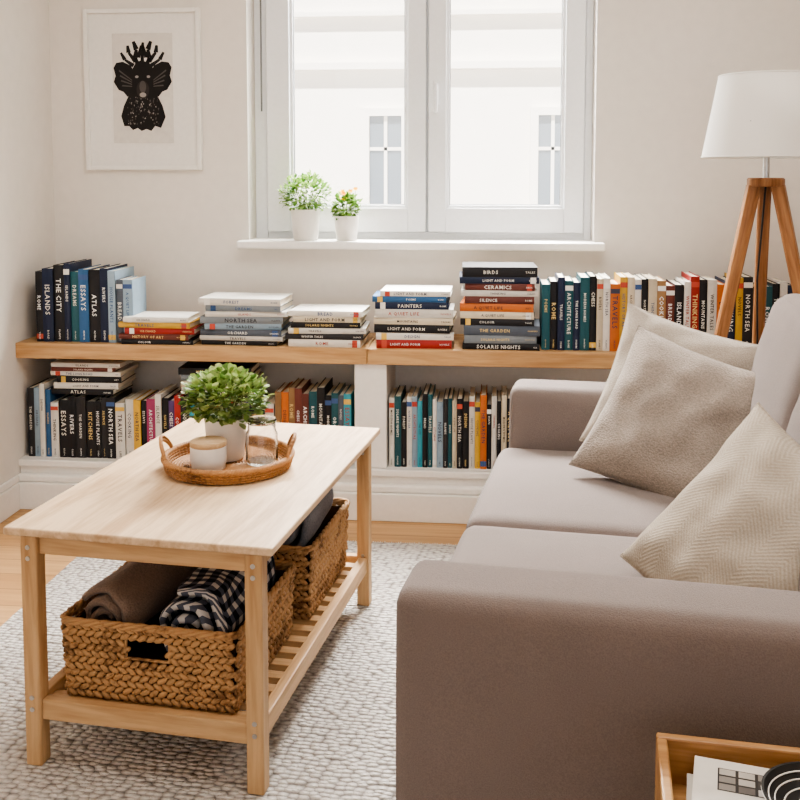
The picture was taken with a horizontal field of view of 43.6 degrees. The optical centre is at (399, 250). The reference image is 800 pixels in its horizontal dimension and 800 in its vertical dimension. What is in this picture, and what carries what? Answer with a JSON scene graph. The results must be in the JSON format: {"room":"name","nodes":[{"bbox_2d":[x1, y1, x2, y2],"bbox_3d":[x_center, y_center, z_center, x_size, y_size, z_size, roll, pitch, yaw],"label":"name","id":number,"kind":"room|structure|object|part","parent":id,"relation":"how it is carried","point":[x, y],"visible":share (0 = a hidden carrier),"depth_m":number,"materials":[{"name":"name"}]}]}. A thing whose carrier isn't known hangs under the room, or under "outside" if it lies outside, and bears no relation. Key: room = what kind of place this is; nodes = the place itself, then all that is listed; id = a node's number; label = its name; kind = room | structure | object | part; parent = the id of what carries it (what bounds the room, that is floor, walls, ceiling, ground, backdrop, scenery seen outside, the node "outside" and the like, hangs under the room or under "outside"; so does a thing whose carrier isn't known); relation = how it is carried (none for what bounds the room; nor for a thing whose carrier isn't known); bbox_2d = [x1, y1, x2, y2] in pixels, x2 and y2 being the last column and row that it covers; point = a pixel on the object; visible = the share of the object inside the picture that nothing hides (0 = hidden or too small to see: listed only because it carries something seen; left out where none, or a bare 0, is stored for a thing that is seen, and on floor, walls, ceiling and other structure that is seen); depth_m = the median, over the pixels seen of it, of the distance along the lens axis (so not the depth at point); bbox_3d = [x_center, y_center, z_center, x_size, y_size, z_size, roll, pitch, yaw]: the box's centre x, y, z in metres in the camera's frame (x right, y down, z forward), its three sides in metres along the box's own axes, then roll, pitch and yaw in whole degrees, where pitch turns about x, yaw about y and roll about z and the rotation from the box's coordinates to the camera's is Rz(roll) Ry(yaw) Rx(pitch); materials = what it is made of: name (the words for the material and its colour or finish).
{"room":"living room","nodes":[
{"label":"living room","id":0,"kind":"room"},
{"bbox_2d":[0,0,56,484],"bbox_3d":[-1.792,-0.118,0.738,0.200,2.600,7.140,0,5,5],"label":"wall","id":1,"kind":"structure","parent":0,"point":[27,215],"depth_m":3.71,"materials":[{"name":"paint"}]},
{"bbox_2d":[0,475,18,493],"bbox_3d":[-1.719,1.091,0.484,0.012,0.028,6.460,0,5,5],"label":"trim","id":2,"kind":"structure","parent":1,"relation":"attached to","point":[15,479],"depth_m":3.61,"materials":[{"name":"white paint"}]},
{"bbox_2d":[0,483,19,522],"bbox_3d":[-1.716,1.156,0.483,0.018,0.100,6.450,0,5,5],"label":"baseboard","id":3,"kind":"structure","parent":1,"relation":"attached to","point":[10,498],"depth_m":3.60,"materials":[{"name":"white paint"}]},
{"bbox_2d":[18,481,478,523],"bbox_3d":[0.554,0.917,3.515,3.955,0.100,0.040,0,5,5],"label":"baseboard","id":4,"kind":"structure","parent":1,"relation":"attached to","point":[392,507],"depth_m":3.55,"materials":[{"name":"white paint"}]},
{"bbox_2d":[18,473,483,494],"bbox_3d":[0.554,0.853,3.515,3.955,0.028,0.030,0,5,5],"label":"trim","id":5,"kind":"structure","parent":1,"relation":"attached to","point":[28,477],"depth_m":3.56,"materials":[{"name":"white paint"}]},
{"bbox_2d":[0,509,466,626],"bbox_3d":[0.475,1.245,0.626,4.755,0.100,7.140,0,5,5],"label":"floor","id":6,"kind":"structure","parent":0,"point":[387,531],"depth_m":3.37,"materials":[{"name":"brown wood"}]},
{"bbox_2d":[0,540,457,799],"bbox_3d":[0.449,1.097,1.780,3.230,0.012,3.047,0,5,5],"label":"area rug","id":7,"kind":"object","parent":6,"relation":"on","point":[334,738],"visible":0.16,"depth_m":2.18,"materials":[{"name":"carpet"}]},
{"bbox_2d":[3,418,379,795],"bbox_3d":[-0.433,0.784,2.452,0.577,0.506,0.930,1,5,12],"label":"coffee table","id":8,"kind":"object","parent":7,"relation":"on","point":[130,509],"visible":0.72,"depth_m":2.07,"materials":[{"name":"brown wood"}]},
{"bbox_3d":[-0.754,0.823,2.071,0.036,0.489,0.036,1,5,12],"label":"leg","id":9,"kind":"part","parent":8,"relation":"part of","materials":[{"name":"brown wood"}]},
{"bbox_3d":[-0.664,0.912,2.511,0.024,0.043,0.846,1,5,12],"label":"rail","id":10,"kind":"part","parent":8,"relation":"part of","materials":[{"name":"brown wood"}]},
{"bbox_3d":[-0.518,0.950,2.031,0.447,0.043,0.024,1,5,12],"label":"rail","id":11,"kind":"part","parent":8,"relation":"part of","materials":[{"name":"brown wood"}]},
{"bbox_2d":[60,560,295,713],"bbox_3d":[-0.480,0.837,2.238,0.407,0.176,0.397,1,5,12],"label":"woven basket","id":12,"kind":"object","parent":8,"relation":"on","point":[205,670],"visible":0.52,"depth_m":2.06,"materials":[{"name":"brown wicker"}]},
{"bbox_2d":[82,561,198,623],"bbox_3d":[-0.575,0.761,2.254,0.142,0.134,0.320,1,5,18],"label":"blanket","id":13,"kind":"object","parent":12,"relation":"in","point":[136,592],"visible":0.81,"depth_m":2.15,"materials":[{"name":"fabric"}]},
{"bbox_2d":[159,556,275,651],"bbox_3d":[-0.390,0.760,2.207,0.180,0.153,0.334,1,5,13],"label":"blanket","id":14,"kind":"object","parent":12,"relation":"in","point":[212,599],"visible":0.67,"depth_m":2.08,"materials":[{"name":"fabric"}]},
{"bbox_2d":[159,432,296,484],"bbox_3d":[-0.420,0.489,2.447,0.324,0.080,0.324,4,6,41],"label":"rattan tray","id":15,"kind":"object","parent":8,"relation":"on","point":[175,460],"visible":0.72,"depth_m":2.35,"materials":[{"name":"brown wicker"}]},
{"bbox_3d":[-0.572,0.481,2.434,0.027,0.045,0.122,0,5,-4],"label":"handle","id":16,"kind":"part","parent":15,"relation":"part of","materials":[{"name":"wicker"}]},
{"bbox_3d":[-0.568,0.476,2.435,0.038,0.053,0.120,0,5,5],"label":"handle","id":17,"kind":"part","parent":15,"relation":"part of","materials":[{"name":"wicker"}]},
{"bbox_2d":[190,436,226,470],"bbox_3d":[-0.458,0.488,2.388,0.087,0.072,0.087,0,5,5],"label":"candle","id":18,"kind":"object","parent":15,"relation":"on","point":[206,452],"visible":0.91,"depth_m":2.35,"materials":[{"name":"white ceramic"}]},
{"bbox_3d":[-0.458,0.458,2.386,0.087,0.012,0.087,0,5,5],"label":"lid","id":19,"kind":"part","parent":18,"relation":"part of","materials":[{"name":"brown wood"}]},
{"bbox_2d":[177,363,273,461],"bbox_3d":[-0.431,0.394,2.481,0.234,0.244,0.242,0,5,5],"label":"potted plant","id":20,"kind":"object","parent":15,"relation":"on","point":[231,425],"visible":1,"depth_m":2.44,"materials":[{"name":"green plant"}]},
{"bbox_3d":[-0.433,0.464,2.487,0.106,0.104,0.106,0,5,5],"label":"pot","id":21,"kind":"part","parent":20,"relation":"part of","materials":[{"name":"white ceramic"}]},
{"bbox_2d":[246,415,277,466],"bbox_3d":[-0.338,0.463,2.442,0.078,0.113,0.078,0,5,5],"label":"glass jar","id":22,"kind":"object","parent":15,"relation":"on","point":[261,433],"visible":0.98,"depth_m":2.41,"materials":[{"name":"clear glass"}]},
{"bbox_3d":[-0.338,0.411,2.438,0.074,0.008,0.074,0,5,5],"label":"glass lid","id":23,"kind":"part","parent":22,"relation":"part of","materials":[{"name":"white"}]},
{"bbox_3d":[-0.272,0.474,2.457,0.038,0.053,0.120,0,5,5],"label":"handle","id":24,"kind":"part","parent":15,"relation":"part of","materials":[{"name":"wicker"}]},
{"bbox_3d":[-0.267,0.479,2.458,0.027,0.045,0.122,0,5,-4],"label":"handle","id":25,"kind":"part","parent":15,"relation":"part of","materials":[{"name":"wicker"}]},
{"bbox_3d":[-0.282,0.830,1.972,0.036,0.489,0.036,1,5,12],"label":"leg","id":26,"kind":"part","parent":8,"relation":"part of","materials":[{"name":"brown wood"}]},
{"bbox_2d":[273,498,349,620],"bbox_3d":[-0.368,0.797,2.655,0.402,0.191,0.387,1,5,12],"label":"woven basket","id":27,"kind":"object","parent":8,"relation":"on","point":[321,561],"visible":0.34,"depth_m":2.52,"materials":[{"name":"brown wicker"}]},
{"bbox_2d":[282,488,333,546],"bbox_3d":[-0.282,0.677,2.625,0.167,0.162,0.312,1,5,9],"label":"blanket","id":28,"kind":"object","parent":27,"relation":"in","point":[307,529],"visible":0.14,"depth_m":2.53,"materials":[{"name":"fabric"}]},
{"bbox_3d":[-0.192,0.920,2.412,0.024,0.043,0.846,1,5,12],"label":"rail","id":29,"kind":"part","parent":8,"relation":"part of","materials":[{"name":"brown wood"}]},
{"bbox_3d":[-0.338,0.882,2.892,0.447,0.043,0.024,1,5,12],"label":"rail","id":30,"kind":"part","parent":8,"relation":"part of","materials":[{"name":"brown wood"}]},
{"bbox_3d":[-0.101,0.763,2.833,0.036,0.489,0.036,1,5,12],"label":"leg","id":31,"kind":"part","parent":8,"relation":"part of","materials":[{"name":"brown wood"}]},
{"bbox_2d":[396,293,799,799],"bbox_3d":[0.624,0.598,2.240,0.986,0.910,1.658,1,5,13],"label":"sofa","id":32,"kind":"object","parent":7,"relation":"on","point":[535,661],"visible":0.58,"depth_m":1.51,"materials":[{"name":"fabric"}]},
{"bbox_2d":[450,526,643,577],"bbox_3d":[0.407,0.744,1.958,0.694,0.184,0.667,1,5,13],"label":"seat cushion","id":33,"kind":"object","parent":32,"relation":"on","point":[550,548],"depth_m":2.15,"materials":[{"name":"fabric"}]},
{"bbox_3d":[0.806,0.684,2.973,0.958,0.558,0.166,1,5,13],"label":"arm","id":34,"kind":"part","parent":32,"relation":"part of","materials":[{"name":"fabric"}]},
{"bbox_2d":[466,448,674,536],"bbox_3d":[0.557,0.693,2.606,0.693,0.185,0.667,1,5,13],"label":"seat cushion","id":35,"kind":"object","parent":32,"relation":"on","point":[525,488],"depth_m":2.48,"materials":[{"name":"fabric"}]},
{"bbox_3d":[0.470,0.798,1.523,0.958,0.558,0.166,1,5,13],"label":"arm","id":36,"kind":"part","parent":32,"relation":"part of","materials":[{"name":"fabric"}]},
{"bbox_2d":[569,325,754,497],"bbox_3d":[0.723,0.450,2.593,0.505,0.464,0.263,3,6,37],"label":"throw pillow","id":37,"kind":"object","parent":32,"relation":"on","point":[670,409],"visible":0.61,"depth_m":2.55,"materials":[{"name":"beige fabric"}]},
{"bbox_2d":[579,303,757,441],"bbox_3d":[0.765,0.402,2.773,0.503,0.478,0.193,2,5,29],"label":"throw pillow","id":38,"kind":"object","parent":32,"relation":"on","point":[736,353],"visible":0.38,"depth_m":2.80,"materials":[{"name":"beige fabric"}]},
{"bbox_2d":[620,402,799,590],"bbox_3d":[0.651,0.541,1.822,0.266,0.458,0.505,-2,5,-24],"label":"throw pillow","id":39,"kind":"object","parent":32,"relation":"on","point":[737,522],"visible":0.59,"depth_m":1.81,"materials":[{"name":"beige fabric"}]},
{"bbox_2d":[750,293,799,431],"bbox_3d":[0.993,0.387,2.481,0.234,0.529,0.668,15,8,11],"label":"cushion","id":40,"kind":"object","parent":32,"relation":"on","point":[776,363],"depth_m":2.37,"materials":[{"name":"fabric"}]},
{"bbox_2d":[786,395,799,590],"bbox_3d":[0.842,0.437,1.832,0.236,0.526,0.669,15,8,11],"label":"cushion","id":41,"kind":"object","parent":32,"relation":"on","point":[793,429],"depth_m":1.99,"materials":[{"name":"fabric"}]},
{"bbox_2d":[655,732,799,799],"bbox_3d":[0.517,0.905,1.154,0.420,0.466,0.380,1,5,11],"label":"tray table","id":42,"kind":"object","parent":7,"relation":"on","point":[675,754],"visible":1,"depth_m":1.33,"materials":[{"name":"brown wood"}]},
{"bbox_3d":[0.517,0.742,1.141,0.420,0.012,0.380,1,5,11],"label":"board","id":43,"kind":"part","parent":42,"relation":"part of","materials":[{"name":"brown wood"}]},
{"bbox_2d":[686,756,768,799],"bbox_3d":[0.453,0.707,1.192,0.216,0.049,0.233,1,5,17],"label":"magazine stack","id":44,"kind":"object","parent":42,"relation":"on","point":[711,779],"visible":0.74,"depth_m":1.28,"materials":[{"name":"white paper"}]},
{"bbox_2d":[761,761,799,799],"bbox_3d":[0.510,0.668,1.200,0.144,0.026,0.144,1,5,11],"label":"bowl","id":45,"kind":"object","parent":44,"relation":"on","point":[782,781],"visible":1,"depth_m":1.24,"materials":[{"name":"ceramic"}]},
{"bbox_2d":[16,333,616,485],"bbox_3d":[0.573,0.646,3.681,3.954,0.615,0.364,0,5,5],"label":"built-in bookcase","id":46,"kind":"object","parent":6,"relation":"on","point":[374,372],"visible":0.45,"depth_m":3.61,"materials":[{"name":"brown wood"}]},
{"bbox_2d":[27,375,65,456],"bbox_3d":[-1.337,0.624,3.817,0.089,0.276,0.194,0,5,5],"label":"books","id":47,"kind":"object","parent":46,"relation":"on","point":[40,397],"visible":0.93,"depth_m":3.73,"materials":[{"name":"paper"}]},
{"bbox_2d":[35,259,133,342],"bbox_3d":[-1.183,0.184,3.783,0.304,0.290,0.223,0,5,5],"label":"books","id":48,"kind":"object","parent":46,"relation":"on","point":[76,301],"visible":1,"depth_m":3.68,"materials":[{"name":"paper"}]},
{"bbox_2d":[50,388,134,458],"bbox_3d":[-1.149,0.648,3.805,0.282,0.231,0.201,0,5,5],"label":"books","id":49,"kind":"object","parent":46,"relation":"on","point":[82,426],"visible":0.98,"depth_m":3.71,"materials":[{"name":"black paper"}]},
{"bbox_2d":[51,359,138,395],"bbox_3d":[-1.156,0.468,3.801,0.277,0.119,0.207,0,5,5],"label":"book stack","id":50,"kind":"object","parent":49,"relation":"on","point":[75,376],"visible":0.98,"depth_m":3.71,"materials":[{"name":"white paper"}]},
{"bbox_2d":[116,276,145,342],"bbox_3d":[-1.002,0.216,3.737,0.060,0.232,0.150,0,5,5],"label":"books","id":51,"kind":"object","parent":46,"relation":"on","point":[130,290],"visible":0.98,"depth_m":3.67,"materials":[{"name":"white paper"}]},
{"bbox_2d":[125,383,193,453],"bbox_3d":[-0.872,0.642,3.778,0.267,0.246,0.200,0,5,5],"label":"books","id":52,"kind":"object","parent":46,"relation":"on","point":[150,413],"visible":0.37,"depth_m":3.69,"materials":[{"name":"multicoloured paper"}]},
{"bbox_2d":[118,311,203,344],"bbox_3d":[-0.877,0.285,3.710,0.284,0.099,0.180,0,5,5],"label":"book stack","id":53,"kind":"object","parent":46,"relation":"on","point":[146,327],"visible":0.99,"depth_m":3.63,"materials":[{"name":"multicoloured paper"}]},
{"bbox_2d":[197,387,274,418],"bbox_3d":[-0.593,0.649,3.754,0.287,0.236,0.206,0,5,5],"label":"books","id":54,"kind":"object","parent":46,"relation":"on","point":[271,410],"visible":0.03,"depth_m":3.65,"materials":[{"name":"paper"}]},
{"bbox_2d":[178,361,264,393],"bbox_3d":[-0.667,0.470,3.750,0.288,0.094,0.200,0,5,5],"label":"book stack","id":55,"kind":"object","parent":54,"relation":"on","point":[190,367],"visible":0.12,"depth_m":3.69,"materials":[{"name":"black paper"}]},
{"bbox_2d":[198,292,294,345],"bbox_3d":[-0.560,0.250,3.708,0.323,0.169,0.217,0,5,5],"label":"book stack","id":56,"kind":"object","parent":46,"relation":"on","point":[229,318],"visible":1,"depth_m":3.61,"materials":[{"name":"white paper"}]},
{"bbox_2d":[275,377,354,426],"bbox_3d":[-0.306,0.628,3.720,0.279,0.283,0.199,0,5,5],"label":"books","id":57,"kind":"object","parent":46,"relation":"on","point":[301,401],"visible":0.41,"depth_m":3.63,"materials":[{"name":"multicoloured paper"}]},
{"bbox_2d":[285,304,370,347],"bbox_3d":[-0.258,0.273,3.670,0.291,0.129,0.205,0,5,5],"label":"book stack","id":58,"kind":"object","parent":46,"relation":"on","point":[312,325],"visible":1,"depth_m":3.58,"materials":[{"name":"white paper"}]},
{"bbox_3d":[0.589,0.571,3.846,3.954,0.378,0.020,0,5,5],"label":"panel","id":59,"kind":"part","parent":46,"relation":"part of","materials":[{"name":"white paint"}]},
{"bbox_2d":[372,285,456,348],"bbox_3d":[0.056,0.238,3.639,0.295,0.204,0.207,0,5,5],"label":"book stack","id":60,"kind":"object","parent":46,"relation":"on","point":[406,316],"visible":1,"depth_m":3.54,"materials":[{"name":"paper"}]},
{"bbox_2d":[389,383,512,468],"bbox_3d":[0.307,0.640,3.665,0.677,0.268,0.205,0,5,5],"label":"books","id":61,"kind":"object","parent":46,"relation":"on","point":[430,427],"visible":0.65,"depth_m":3.58,"materials":[{"name":"multicoloured paper"}]},
{"bbox_2d":[459,262,539,350],"bbox_3d":[0.359,0.196,3.612,0.296,0.292,0.221,0,5,5],"label":"book stack","id":62,"kind":"object","parent":46,"relation":"on","point":[497,312],"visible":1,"depth_m":3.51,"materials":[{"name":"multicoloured paper"}]},
{"bbox_2d":[539,271,792,350],"bbox_3d":[0.934,0.213,3.571,0.857,0.265,0.205,0,5,5],"label":"books","id":63,"kind":"object","parent":46,"relation":"on","point":[587,311],"visible":0.52,"depth_m":3.49,"materials":[{"name":"multicoloured paper"}]},
{"bbox_2d":[701,70,799,343],"bbox_3d":[1.121,0.231,3.079,0.445,1.537,0.463,-2,5,-26],"label":"tripod floor lamp","id":64,"kind":"object","parent":6,"relation":"on","point":[754,114],"visible":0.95,"depth_m":3.03,"materials":[{"name":"white fabric"}]},
{"bbox_3d":[0.980,0.394,3.140,0.042,1.220,0.042,11,5,1],"label":"leg","id":65,"kind":"part","parent":64,"relation":"part of","materials":[{"name":"brown wood"}]},
{"bbox_3d":[1.130,-0.412,3.073,0.386,0.251,0.386,0,5,5],"label":"lamp shade","id":66,"kind":"part","parent":64,"relation":"part of","materials":[{"name":"white fabric"}]},
{"bbox_3d":[1.143,0.385,3.197,0.023,1.191,0.130,2,5,19],"label":"cord","id":67,"kind":"part","parent":64,"relation":"part of","materials":[{"name":"plastic"}]},
{"bbox_3d":[1.167,0.384,3.269,0.042,1.215,0.042,1,14,15],"label":"leg","id":68,"kind":"part","parent":64,"relation":"part of","materials":[{"name":"brown wood"}]},
{"bbox_3d":[1.130,-0.211,3.089,0.112,0.027,0.112,0,5,5],"label":"head plate","id":69,"kind":"part","parent":64,"relation":"part of","materials":[{"name":"brown wood"}]},
{"bbox_3d":[1.130,-0.283,3.083,0.020,0.160,0.019,0,5,5],"label":"stem","id":70,"kind":"part","parent":64,"relation":"part of","materials":[{"name":"silver metal"}]},
{"bbox_3d":[1.275,0.401,3.051,0.042,1.227,0.042,-12,-2,31],"label":"leg","id":71,"kind":"part","parent":64,"relation":"part of","materials":[{"name":"brown wood"}]},
{"bbox_2d":[290,208,407,231],"bbox_3d":[-0.201,-0.125,4.005,0.470,0.095,0.059,0,5,5],"label":"rail","id":72,"kind":"object","parent":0,"point":[370,219],"depth_m":3.97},
{"bbox_2d":[49,0,799,333],"bbox_3d":[0.799,-0.365,3.875,4.355,2.600,0.220,0,5,5],"label":"wall","id":73,"kind":"structure","parent":0,"point":[660,208],"depth_m":3.86,"materials":[{"name":"paint"}]},
{"bbox_2d":[83,7,202,169],"bbox_3d":[-1.003,-0.628,3.905,0.465,0.623,0.025,0,5,5],"label":"print","id":74,"kind":"object","parent":73,"relation":"attached to","point":[143,66],"visible":1,"depth_m":3.91,"materials":[{"name":"white paper"}]},
{"bbox_3d":[-1.226,-0.630,3.926,0.016,0.623,0.025,0,5,5],"label":"frame","id":75,"kind":"part","parent":74,"relation":"part of","materials":[{"name":"white paint"}]},
{"bbox_3d":[-1.003,-0.931,3.881,0.433,0.016,0.025,0,5,5],"label":"frame","id":76,"kind":"part","parent":74,"relation":"part of","materials":[{"name":"white paint"}]},
{"bbox_3d":[-1.003,-0.326,3.928,0.433,0.016,0.025,0,5,5],"label":"frame","id":77,"kind":"part","parent":74,"relation":"part of","materials":[{"name":"white paint"}]},
{"bbox_3d":[-0.779,-0.627,3.883,0.016,0.623,0.025,0,5,5],"label":"frame","id":78,"kind":"part","parent":74,"relation":"part of","materials":[{"name":"white paint"}]},
{"bbox_2d":[254,0,268,237],"bbox_3d":[-0.553,-0.706,4.024,0.050,1.344,0.070,0,5,5],"label":"frame","id":79,"kind":"object","parent":73,"relation":"attached to","point":[262,231],"visible":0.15,"depth_m":4.00,"materials":[{"name":"white wood"}]},
{"bbox_2d":[236,238,604,250],"bbox_3d":[0.076,-0.025,3.883,1.402,0.030,0.195,0,5,5],"label":"window sill","id":80,"kind":"structure","parent":73,"relation":"attached to","point":[256,243],"depth_m":3.80,"materials":[{"name":"white paint"}]},
{"bbox_2d":[277,169,331,240],"bbox_3d":[-0.370,-0.179,3.892,0.220,0.276,0.224,0,5,5],"label":"potted herb","id":81,"kind":"object","parent":80,"relation":"on","point":[305,222],"visible":1,"depth_m":3.86,"materials":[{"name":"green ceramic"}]},
{"bbox_2d":[291,209,319,240],"bbox_3d":[-0.368,-0.102,3.902,0.116,0.120,0.116,0,5,5],"label":"pot","id":82,"kind":"object","parent":81,"relation":"attached to","point":[305,222],"depth_m":3.86,"materials":[{"name":"white ceramic"}]},
{"bbox_2d":[329,187,362,240],"bbox_3d":[-0.211,-0.144,3.881,0.134,0.207,0.131,0,5,5],"label":"potted flowers","id":83,"kind":"object","parent":80,"relation":"on","point":[346,223],"visible":1,"depth_m":3.85,"materials":[{"name":"green plant"}]},
{"bbox_3d":[-0.208,-0.088,3.888,0.096,0.095,0.096,0,5,5],"label":"pot","id":84,"kind":"part","parent":83,"relation":"part of","materials":[{"name":"white ceramic"}]},
{"bbox_2d":[260,0,585,232],"bbox_3d":[0.084,-0.722,3.927,1.272,1.297,0.133,0,5,5],"label":"window","id":85,"kind":"structure","parent":73,"relation":"in","point":[260,0],"depth_m":3.92,"materials":[{"name":"white wood"}]},
{"bbox_3d":[-0.481,-0.706,3.987,0.093,1.256,0.060,0,5,5],"label":"left sash stile","id":86,"kind":"part","parent":85,"relation":"part of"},
{"bbox_3d":[-0.422,-0.713,3.979,0.004,1.061,0.012,0,5,5],"label":"left sash gasket","id":87,"kind":"part","parent":85,"relation":"part of","materials":[{"name":"white rubber"}]},
{"bbox_3d":[-0.201,-0.185,3.999,0.440,0.004,0.012,0,5,5],"label":"left sash gasket","id":88,"kind":"part","parent":85,"relation":"part of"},
{"bbox_3d":[0.020,-0.710,3.937,0.004,1.061,0.012,0,5,5],"label":"left sash gasket","id":89,"kind":"part","parent":85,"relation":"part of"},
{"bbox_3d":[0.069,-0.702,3.934,0.072,1.256,0.060,0,5,5],"label":"left sash stile","id":90,"kind":"part","parent":85,"relation":"part of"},
{"bbox_3d":[0.138,-0.593,3.874,0.016,0.115,0.017,0,5,5],"label":"handle","id":91,"kind":"part","parent":85,"relation":"part of","materials":[{"name":"white metal"}]},
{"bbox_3d":[0.138,-0.593,3.874,0.016,0.115,0.017,0,5,5],"label":"lever","id":92,"kind":"part","parent":85,"relation":"part of","materials":[{"name":"white metal"}]},
{"bbox_3d":[0.149,-0.701,3.926,0.070,1.256,0.060,0,5,5],"label":"right sash stile","id":93,"kind":"part","parent":85,"relation":"part of","materials":[{"name":"white wood"}]},
{"bbox_3d":[0.197,-0.708,3.920,0.004,1.061,0.012,0,5,5],"label":"right sash gasket","id":94,"kind":"part","parent":85,"relation":"part of","materials":[{"name":"white rubber"}]},
{"bbox_3d":[0.412,-0.181,3.941,0.428,0.004,0.012,0,5,5],"label":"right sash gasket","id":95,"kind":"part","parent":85,"relation":"part of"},
{"bbox_3d":[0.627,-0.705,3.879,0.004,1.061,0.012,0,5,5],"label":"right sash gasket","id":96,"kind":"part","parent":85,"relation":"part of","materials":[{"name":"white rubber"}]},
{"bbox_3d":[0.677,-0.697,3.875,0.075,1.256,0.060,0,5,5],"label":"right sash stile","id":97,"kind":"part","parent":85,"relation":"part of","materials":[{"name":"white wood"}]},
{"bbox_2d":[269,231,582,239],"bbox_3d":[0.096,-0.054,4.012,1.253,0.046,0.066,0,5,5],"label":"frame","id":98,"kind":"object","parent":73,"relation":"attached to","point":[272,234],"visible":0.36,"depth_m":3.97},
{"bbox_2d":[426,0,428,231],"bbox_3d":[0.115,-0.704,3.963,0.030,1.256,0.054,0,5,5],"label":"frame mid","id":99,"kind":"object","parent":98,"relation":"on","point":[427,0],"visible":0.38,"depth_m":3.95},
{"bbox_2d":[583,0,593,239],"bbox_3d":[0.735,-0.696,3.900,0.030,1.344,0.070,0,5,5],"label":"frame","id":100,"kind":"object","parent":73,"relation":"attached to","point":[589,46],"visible":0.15,"depth_m":3.88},
{"bbox_3d":[-0.201,-0.706,3.959,0.470,1.071,0.004,0,5,5],"label":"window","id":101,"kind":"structure","parent":73,"relation":"in","visible":0},
{"bbox_2d":[289,0,293,207],"bbox_3d":[-0.430,-0.708,3.982,0.014,1.071,0.030,0,5,5],"label":"bead","id":102,"kind":"object","parent":101,"relation":"attached to","point":[290,1],"visible":0.61,"depth_m":3.97},
{"bbox_2d":[294,205,404,207],"bbox_3d":[-0.201,-0.177,4.001,0.446,0.014,0.028,0,5,5],"label":"bead","id":103,"kind":"object","parent":101,"relation":"attached to","point":[328,206],"visible":0.47,"depth_m":3.98},
{"bbox_2d":[405,0,407,207],"bbox_3d":[0.028,-0.705,3.938,0.014,1.071,0.030,0,5,5],"label":"bead","id":104,"kind":"object","parent":101,"relation":"attached to","point":[406,1],"visible":0.8,"depth_m":3.93},
{"bbox_3d":[0.412,-0.702,3.900,0.458,1.071,0.004,0,5,5],"label":"window","id":105,"kind":"structure","parent":73,"relation":"in","visible":0},
{"bbox_2d":[446,0,449,207],"bbox_3d":[0.189,-0.703,3.922,0.014,1.071,0.030,0,5,5],"label":"bead","id":106,"kind":"object","parent":105,"relation":"attached to","point":[448,1],"visible":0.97,"depth_m":3.92},
{"bbox_2d":[449,205,559,207],"bbox_3d":[0.412,-0.173,3.942,0.434,0.014,0.028,0,5,5],"label":"bead","id":107,"kind":"object","parent":105,"relation":"attached to","point":[450,206],"visible":0.94,"depth_m":3.93},
{"bbox_2d":[560,0,565,207],"bbox_3d":[0.635,-0.700,3.879,0.014,1.071,0.030,0,5,5],"label":"bead","id":108,"kind":"object","parent":105,"relation":"attached to","point":[564,1],"visible":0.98,"depth_m":3.88},
{"bbox_2d":[433,79,438,104],"bbox_3d":[0.141,-0.618,3.899,0.024,0.100,0.011,0,5,5],"label":"plate","id":109,"kind":"object","parent":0,"point":[435,80],"depth_m":3.89,"materials":[{"name":"white metal"}]},
{"bbox_2d":[446,208,563,232],"bbox_3d":[0.412,-0.121,3.946,0.458,0.095,0.059,0,5,5],"label":"rail","id":110,"kind":"object","parent":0,"point":[486,220],"depth_m":3.92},
{"label":"outside","id":111,"kind":"structure","parent":0,"visible":0},
{"bbox_3d":[0.637,4.754,7.014,28.000,0.100,4.700,0,5,5],"label":"ground","id":112,"kind":"structure","parent":111,"visible":0},
{"bbox_2d":[294,0,561,203],"bbox_3d":[0.875,-1.969,8.961,28.000,13.000,0.540,0,5,5],"label":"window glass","id":113,"kind":"object","parent":112,"relation":"on","point":[506,54],"visible":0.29,"depth_m":8.93,"materials":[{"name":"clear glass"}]},
{"bbox_3d":[-0.128,-0.804,9.011,0.290,0.810,0.015,0,5,5],"label":"glass","id":114,"kind":"part","parent":113,"relation":"part of","materials":[{"name":"glass"}]},
{"bbox_3d":[0.859,-2.095,8.781,28.000,0.040,0.080,0,5,5],"label":"cornice","id":115,"kind":"part","parent":113,"relation":"part of","materials":[{"name":"white paint"}]},
{"bbox_3d":[0.858,-1.636,8.808,28.000,0.060,0.100,0,5,5],"label":"cornice","id":116,"kind":"part","parent":113,"relation":"part of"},
{"bbox_3d":[1.352,-0.793,8.869,0.255,0.810,0.015,0,5,5],"label":"glass","id":117,"kind":"part","parent":113,"relation":"part of","materials":[{"name":"clear glass"}]}
]}

